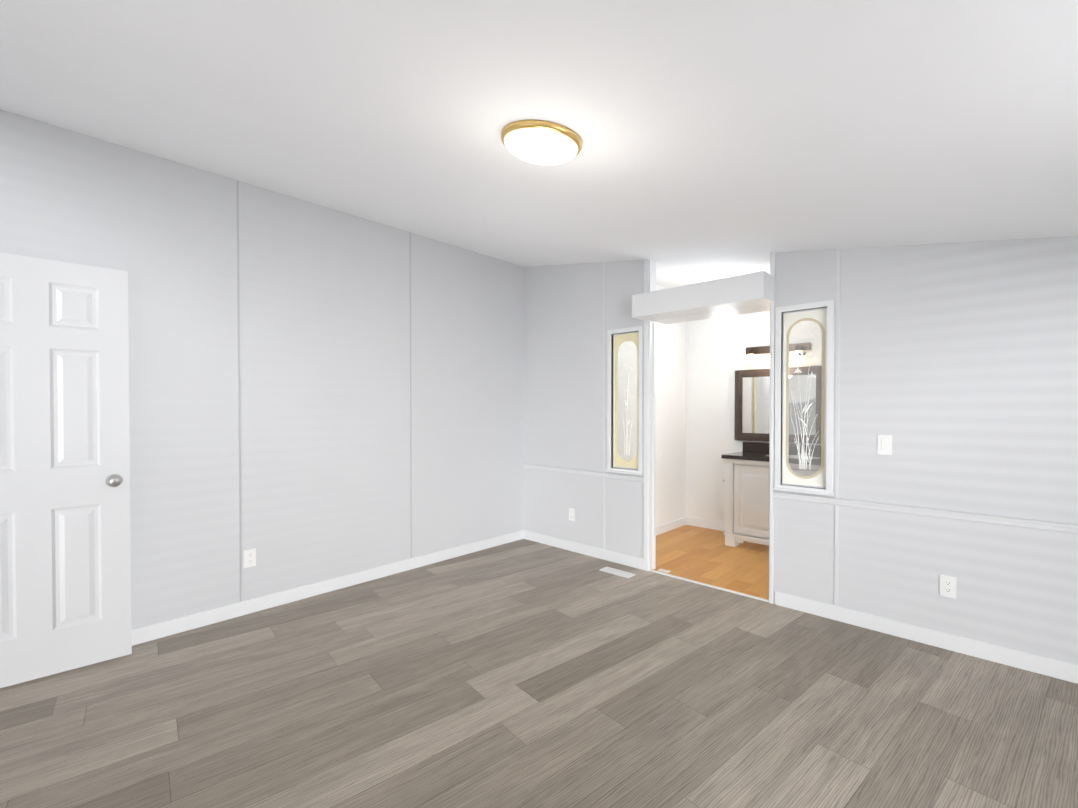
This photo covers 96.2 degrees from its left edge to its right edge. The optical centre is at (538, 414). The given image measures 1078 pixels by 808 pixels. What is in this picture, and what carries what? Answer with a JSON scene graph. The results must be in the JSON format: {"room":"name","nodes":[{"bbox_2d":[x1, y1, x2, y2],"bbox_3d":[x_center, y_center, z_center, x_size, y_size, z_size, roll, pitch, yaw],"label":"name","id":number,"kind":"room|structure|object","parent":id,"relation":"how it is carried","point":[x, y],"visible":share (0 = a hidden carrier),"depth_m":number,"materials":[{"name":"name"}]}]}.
{"room":"empty bedroom","nodes":[
{"label":"empty bedroom","id":0,"kind":"room"},
{"bbox_2d":[0,109,523,628],"bbox_3d":[-1.575,-0.150,3.478,0.100,2.850,4.021,1,1,43],"label":"wall","id":1,"kind":"structure","parent":0,"point":[322,443],"depth_m":3.23,"materials":[{"name":"paint"}]},
{"bbox_2d":[0,253,131,687],"bbox_3d":[-2.446,0.261,2.332,0.720,2.030,0.173,-1,1,-42],"label":"door","id":2,"kind":"structure","parent":1,"relation":"in","point":[65,569],"depth_m":2.39,"materials":[{"name":"white wood"}]},
{"bbox_2d":[244,548,255,567],"bbox_3d":[-1.860,0.923,3.111,0.008,0.115,0.070,1,1,43],"label":"outlet","id":3,"kind":"object","parent":1,"relation":"attached to","point":[249,557],"visible":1,"depth_m":3.11,"materials":[{"name":"white plastic"}]},
{"bbox_2d":[237,180,411,601],"bbox_3d":[-1.899,-0.190,3.061,0.003,2.760,2.480,1,1,43],"label":"trim","id":4,"kind":"structure","parent":1,"relation":"attached to","point":[239,395],"depth_m":3.07,"materials":[{"name":"white wood"}]},
{"bbox_2d":[131,530,522,645],"bbox_3d":[-1.499,1.230,3.490,0.015,0.090,3.921,1,1,43],"label":"baseboard","id":5,"kind":"structure","parent":1,"relation":"attached to","point":[147,633],"depth_m":3.33,"materials":[{"name":"white wood"}]},
{"bbox_2d":[0,525,1077,807],"bbox_3d":[0.615,1.325,2.619,4.684,0.080,5.964,1,1,43],"label":"floor","id":6,"kind":"structure","parent":0,"point":[524,673],"depth_m":2.13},
{"bbox_2d":[599,567,635,577],"bbox_3d":[0.628,1.267,3.888,0.280,0.004,0.110,1,1,43],"label":"floor vent","id":7,"kind":"object","parent":6,"relation":"in","point":[621,573],"visible":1,"depth_m":3.88,"materials":[{"name":"white plastic"}]},
{"bbox_2d":[649,570,768,601],"bbox_3d":[1.238,1.270,3.618,0.920,0.006,0.030,1,1,43],"label":"trim","id":8,"kind":"structure","parent":6,"relation":"on","point":[720,588],"depth_m":3.57,"materials":[{"name":"white wood"}]},
{"bbox_2d":[721,440,820,546],"bbox_3d":[2.348,0.753,4.481,1.114,1.020,0.549,1,1,43],"label":"bathroom vanity","id":9,"kind":"object","parent":6,"relation":"on","point":[746,480],"visible":0.35,"depth_m":4.54,"materials":[{"name":"white wood"}]},
{"bbox_2d":[0,0,1077,287],"bbox_3d":[0.668,-1.188,2.573,4.784,0.929,6.014,1,1,43],"label":"ceiling","id":10,"kind":"structure","parent":0,"point":[724,138],"depth_m":1.73,"materials":[{"name":"paint"}]},
{"bbox_2d":[501,119,581,164],"bbox_3d":[0.011,-1.087,1.955,0.328,0.102,0.330,1,1,43],"label":"ceiling light","id":11,"kind":"object","parent":10,"relation":"attached to","point":[540,142],"visible":1,"depth_m":1.87,"materials":[{"name":"white glass"}]},
{"bbox_2d":[658,285,685,525],"bbox_3d":[1.088,-0.167,4.956,0.100,2.850,1.590,1,1,43],"label":"wall","id":12,"kind":"structure","parent":0,"point":[671,337],"depth_m":5.26,"materials":[{"name":"paint"}]},
{"bbox_2d":[656,517,686,535],"bbox_3d":[1.121,1.213,4.923,0.015,0.090,1.555,1,1,43],"label":"baseboard","id":13,"kind":"structure","parent":12,"relation":"attached to","point":[677,523],"depth_m":5.25,"materials":[{"name":"white wood"}]},
{"bbox_2d":[632,271,773,323],"bbox_3d":[1.243,-0.844,3.609,0.989,0.176,0.460,1,1,43],"label":"header beam","id":14,"kind":"structure","parent":0,"point":[753,292],"depth_m":3.43,"materials":[{"name":"white paint"}]},
{"bbox_2d":[618,284,821,526],"bbox_3d":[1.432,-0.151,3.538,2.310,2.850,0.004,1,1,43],"label":"wall","id":15,"kind":"structure","parent":0,"point":[818,330],"depth_m":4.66,"materials":[{"name":"paint"}]},
{"bbox_2d":[686,311,769,522],"bbox_3d":[2.560,-0.165,4.728,2.550,2.850,0.100,1,1,43],"label":"wall","id":16,"kind":"structure","parent":0,"point":[699,363],"depth_m":5.28,"materials":[{"name":"paint"}]},
{"bbox_2d":[687,517,724,530],"bbox_3d":[2.522,1.216,4.704,2.350,0.090,0.012,1,1,43],"label":"baseboard","id":17,"kind":"structure","parent":16,"relation":"attached to","point":[691,521],"depth_m":5.33,"materials":[{"name":"white wood"}]},
{"bbox_2d":[744,342,810,364],"bbox_3d":[2.321,-0.599,4.764,0.600,0.185,0.166,1,1,43],"label":"sconce","id":18,"kind":"object","parent":16,"relation":"attached to","point":[750,353],"visible":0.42,"depth_m":4.86,"materials":[{"name":"white glass"}]},
{"bbox_2d":[734,366,821,443],"bbox_3d":[2.371,-0.096,4.814,0.840,0.732,0.033,1,1,43],"label":"bathroom mirror","id":19,"kind":"object","parent":16,"relation":"attached to","point":[752,405],"visible":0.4,"depth_m":4.90,"materials":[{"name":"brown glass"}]},
{"bbox_2d":[524,236,1077,664],"bbox_3d":[1.433,-0.150,3.465,4.284,2.850,0.100,1,1,43],"label":"wall","id":20,"kind":"structure","parent":0,"point":[959,372],"depth_m":2.74,"materials":[{"name":"paint"}]},
{"bbox_2d":[569,508,574,520],"bbox_3d":[0.302,0.924,4.475,0.070,0.115,0.008,1,1,43],"label":"electrical outlet","id":21,"kind":"object","parent":20,"relation":"attached to","point":[571,514],"visible":1,"depth_m":4.47,"materials":[{"name":"white plastic"}]},
{"bbox_2d":[523,530,643,569],"bbox_3d":[0.360,1.219,4.420,1.374,0.090,0.012,1,1,43],"label":"baseboard","id":22,"kind":"structure","parent":20,"relation":"attached to","point":[612,556],"depth_m":4.35,"materials":[{"name":"white wood"}]},
{"bbox_2d":[603,262,604,548],"bbox_3d":[0.568,-0.204,4.212,0.020,2.760,0.005,1,1,43],"label":"batten","id":23,"kind":"object","parent":20,"relation":"attached to","point":[603,262],"depth_m":4.21,"materials":[{"name":"paint"}]},
{"bbox_2d":[605,326,643,474],"bbox_3d":[0.725,-0.116,4.068,0.365,1.218,0.060,1,1,43],"label":"sidelight window","id":24,"kind":"structure","parent":20,"relation":"in","point":[634,335],"depth_m":4.10,"materials":[{"name":"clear glass"}]},
{"bbox_2d":[643,252,774,603],"bbox_3d":[1.254,-0.152,3.629,0.999,2.850,0.116,1,1,43],"label":"door frame","id":25,"kind":"structure","parent":20,"relation":"attached to","point":[649,550],"depth_m":3.92,"materials":[{"name":"white wood"}]},
{"bbox_2d":[523,464,1077,533],"bbox_3d":[1.393,0.535,3.430,4.284,0.040,0.016,1,1,43],"label":"trim","id":26,"kind":"structure","parent":20,"relation":"attached to","point":[1054,526],"depth_m":2.78,"materials":[{"name":"paint"}]},
{"bbox_2d":[772,300,833,495],"bbox_3d":[1.713,-0.105,3.131,0.357,1.218,0.060,1,1,43],"label":"sidelight window","id":27,"kind":"structure","parent":20,"relation":"in","point":[823,319],"depth_m":3.15,"materials":[{"name":"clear glass"}]},
{"bbox_2d":[834,249,840,605],"bbox_3d":[1.851,-0.190,2.996,0.020,2.760,0.005,1,1,43],"label":"batten","id":28,"kind":"object","parent":20,"relation":"attached to","point":[837,425],"depth_m":3.00,"materials":[{"name":"paint"}]},
{"bbox_2d":[877,435,891,454],"bbox_3d":[2.025,0.177,2.831,0.070,0.115,0.010,1,1,43],"label":"light switch","id":29,"kind":"object","parent":20,"relation":"attached to","point":[884,447],"visible":1,"depth_m":2.83,"materials":[{"name":"white plastic"}]},
{"bbox_2d":[775,591,1077,683],"bbox_3d":[2.268,1.240,2.611,1.875,0.090,0.012,1,1,43],"label":"baseboard","id":30,"kind":"structure","parent":20,"relation":"attached to","point":[1050,667],"depth_m":2.66,"materials":[{"name":"white wood"}]},
{"bbox_2d":[939,575,955,598],"bbox_3d":[2.235,0.940,2.642,0.070,0.115,0.008,1,1,43],"label":"electrical outlet","id":31,"kind":"object","parent":20,"relation":"attached to","point":[947,586],"visible":1,"depth_m":2.64,"materials":[{"name":"white plastic"}]}
]}

